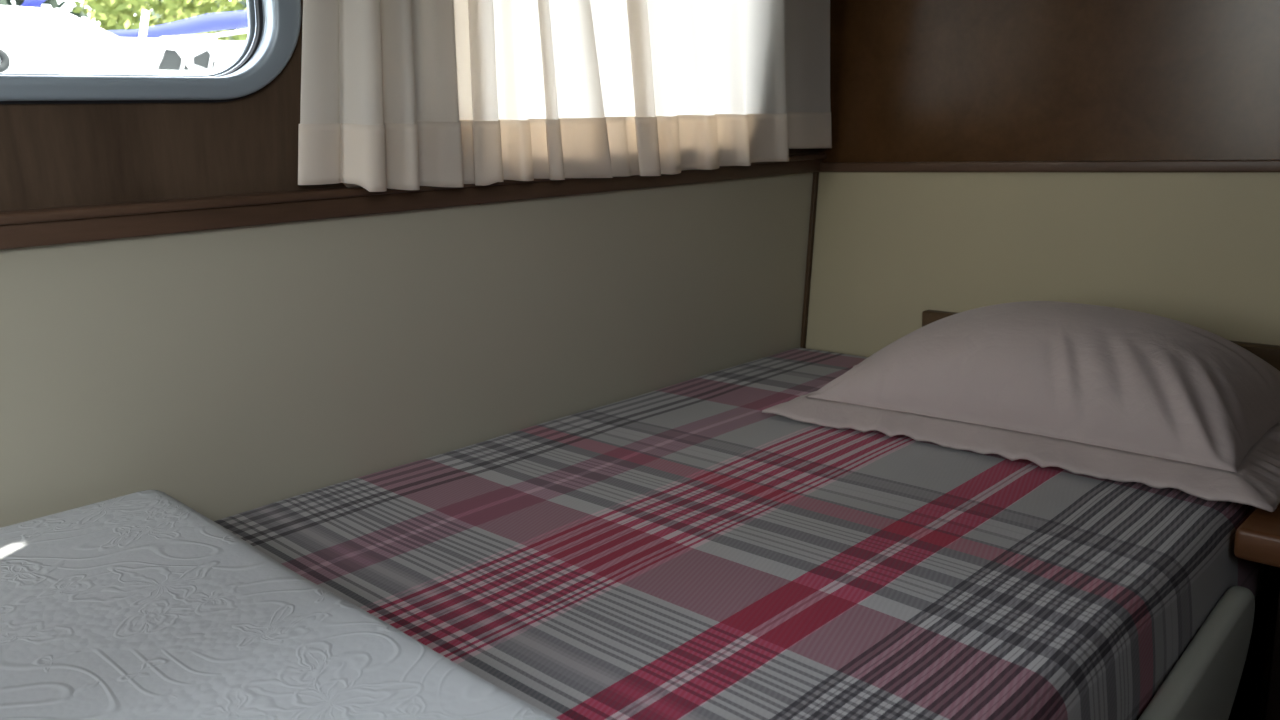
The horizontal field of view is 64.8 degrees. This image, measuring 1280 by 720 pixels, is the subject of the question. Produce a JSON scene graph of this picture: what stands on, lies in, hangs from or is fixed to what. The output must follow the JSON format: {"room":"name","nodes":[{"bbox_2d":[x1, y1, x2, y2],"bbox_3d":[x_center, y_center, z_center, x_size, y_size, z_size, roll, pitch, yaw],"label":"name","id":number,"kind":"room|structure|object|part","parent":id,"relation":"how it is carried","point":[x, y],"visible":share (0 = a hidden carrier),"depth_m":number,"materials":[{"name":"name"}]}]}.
{"room":"boat cabin bedroom","nodes":[
{"label":"boat cabin bedroom","id":0,"kind":"room"},
{"bbox_2d":[0,0,817,527],"bbox_3d":[-0.541,-0.048,1.202,0.229,2.026,2.610,10,18,43],"label":"wall","id":1,"kind":"structure","parent":0,"point":[223,373],"depth_m":1.29,"materials":[{"name":"brown wood"}]},
{"bbox_2d":[0,0,300,103],"bbox_3d":[-0.715,-0.424,0.876,0.101,0.392,0.868,10,18,43],"label":"window","id":2,"kind":"structure","parent":1,"relation":"in","point":[274,26],"depth_m":1.12,"materials":[{"name":"grey metal"}]},
{"bbox_3d":[-0.726,-0.427,0.885,0.007,0.336,0.789,17,22,41],"label":"frame","id":3,"kind":"part","parent":2,"relation":"part of","materials":[{"name":"grey metal"}]},
{"bbox_3d":[-0.724,-0.427,0.884,0.045,0.364,0.819,17,22,41],"label":"frame","id":4,"kind":"part","parent":2,"relation":"part of","materials":[{"name":"grey metal"}]},
{"bbox_3d":[-0.553,0.386,1.330,0.045,1.125,2.610,17,22,41],"label":"wall panel","id":5,"kind":"part","parent":1,"relation":"part of","materials":[{"name":"beige laminate"}]},
{"bbox_2d":[0,152,826,249],"bbox_3d":[-0.514,-0.164,1.144,0.032,0.038,2.519,10,18,43],"label":"trim","id":6,"kind":"structure","parent":1,"relation":"attached to","point":[27,228],"depth_m":1.22,"materials":[{"name":"brown wood"}]},
{"label":"rail","id":7,"kind":"object","parent":1,"relation":"attached to","visible":0},
{"bbox_2d":[298,0,612,191],"bbox_3d":[-0.220,-0.553,1.299,0.110,0.657,0.510,10,18,43],"label":"curtain","id":8,"kind":"object","parent":7,"relation":"hanging from","point":[396,94],"visible":1,"depth_m":1.32,"materials":[{"name":"beige fabric"}]},
{"bbox_2d":[590,0,831,176],"bbox_3d":[0.135,-0.645,1.650,0.102,0.659,0.694,10,18,43],"label":"curtain","id":9,"kind":"object","parent":7,"relation":"hanging from","point":[686,84],"visible":0.97,"depth_m":1.69,"materials":[{"name":"beige fabric"}]},
{"bbox_2d":[806,0,1279,719],"bbox_3d":[0.917,-0.170,1.556,1.665,2.002,0.045,10,18,43],"label":"wall","id":10,"kind":"structure","parent":0,"point":[911,80],"depth_m":1.70,"materials":[{"name":"brown wood"}]},
{"bbox_2d":[800,172,818,347],"bbox_3d":[0.338,0.149,2.182,0.112,1.099,0.011,10,18,43],"label":"trim","id":11,"kind":"structure","parent":10,"relation":"attached to","point":[815,181],"depth_m":2.07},
{"bbox_2d":[819,159,1279,171],"bbox_3d":[0.906,-0.289,1.499,1.541,0.018,0.014,10,18,43],"label":"trim","id":12,"kind":"structure","parent":10,"relation":"attached to","point":[1272,165],"depth_m":1.68,"materials":[{"name":"brown wood"}]},
{"bbox_2d":[922,310,1279,370],"bbox_3d":[0.921,0.020,1.552,1.063,0.095,0.024,10,18,43],"label":"board","id":13,"kind":"object","parent":10,"relation":"attached to","point":[1268,353],"visible":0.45,"depth_m":1.52,"materials":[{"name":"brown wood"}]},
{"bbox_3d":[0.046,1.040,0.903,1.710,0.045,2.610,10,18,43],"label":"floor","id":14,"kind":"structure","parent":0,"visible":0},
{"bbox_2d":[1234,504,1279,719],"bbox_3d":[1.062,0.538,1.164,0.602,0.741,0.504,10,18,43],"label":"locker","id":15,"kind":"object","parent":14,"relation":"on","point":[1257,539],"visible":1,"depth_m":1.12,"materials":[{"name":"brown wood"}]},
{"bbox_3d":[-0.012,0.661,1.215,0.940,0.560,2.023,10,18,43],"label":"bunk","id":16,"kind":"object","parent":14,"relation":"on","visible":0},
{"bbox_2d":[214,348,1279,719],"bbox_3d":[-0.017,0.299,1.123,0.941,0.182,2.021,10,18,43],"label":"bedspread","id":17,"kind":"object","parent":16,"relation":"on","point":[686,550],"visible":0.58,"depth_m":1.08,"materials":[{"name":"fabric"}]},
{"bbox_2d":[0,490,558,719],"bbox_3d":[-0.479,0.291,0.656,0.893,0.073,0.688,10,18,43],"label":"mattress","id":18,"kind":"object","parent":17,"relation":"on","point":[140,605],"visible":1,"depth_m":0.81,"materials":[{"name":"grey fabric"}]},
{"bbox_2d":[762,301,1279,511],"bbox_3d":[0.602,0.005,1.501,0.729,0.171,0.472,10,18,43],"label":"pillow","id":19,"kind":"object","parent":17,"relation":"on","point":[1101,392],"visible":1,"depth_m":1.34,"materials":[{"name":"grey fabric"}]},
{"bbox_2d":[1138,586,1254,719],"bbox_3d":[0.165,0.561,0.653,0.026,0.350,1.525,10,18,43],"label":"bed rail","id":20,"kind":"object","parent":16,"relation":"attached to","point":[1203,684],"visible":1,"depth_m":1.04,"materials":[{"name":"white"}]},
{"label":"outside","id":21,"kind":"structure","parent":0,"visible":0},
{"label":"water","id":22,"kind":"object","parent":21,"visible":0},
{"bbox_2d":[0,0,88,18],"bbox_3d":[-9.394,-4.181,13.439,4.243,5.624,4.011,10,18,43],"label":"tree","id":23,"kind":"object","parent":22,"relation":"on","point":[54,4],"visible":0.06,"depth_m":13.82,"materials":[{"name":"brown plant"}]},
{"bbox_2d":[0,5,247,74],"bbox_3d":[-2.548,-0.636,5.035,1.368,2.083,5.175,10,18,43],"label":"motor boat","id":24,"kind":"object","parent":22,"relation":"on","point":[33,40],"visible":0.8,"depth_m":4.42,"materials":[{"name":"white"}]},
{"bbox_2d":[20,0,45,7],"bbox_3d":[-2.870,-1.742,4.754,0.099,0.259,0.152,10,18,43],"label":"sail cover","id":25,"kind":"object","parent":24,"relation":"on","point":[27,3],"visible":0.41,"depth_m":4.74,"materials":[{"name":"blue fabric"}]},
{"bbox_2d":[107,10,247,37],"bbox_3d":[-2.170,-1.675,5.040,0.084,0.181,1.022,10,18,43],"label":"sail cover","id":26,"kind":"object","parent":24,"relation":"on","point":[234,19],"visible":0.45,"depth_m":4.98,"materials":[{"name":"blue fabric"}]},
{"bbox_3d":[-2.089,-1.488,4.700,0.018,0.138,0.594,10,18,43],"label":"handrail","id":27,"kind":"part","parent":24,"relation":"part of","materials":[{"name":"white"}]},
{"bbox_2d":[70,0,247,40],"bbox_3d":[-6.571,-3.888,14.125,2.528,4.531,2.658,10,18,43],"label":"tree","id":28,"kind":"object","parent":22,"relation":"on","point":[111,14],"visible":0.34,"depth_m":13.28,"materials":[{"name":"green plant"}]},
{"bbox_2d":[132,0,246,40],"bbox_3d":[-6.599,-5.178,17.168,3.821,5.705,3.950,10,18,43],"label":"tree","id":29,"kind":"object","parent":22,"relation":"on","point":[242,2],"visible":0.02,"depth_m":16.00,"materials":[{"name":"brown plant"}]}
]}

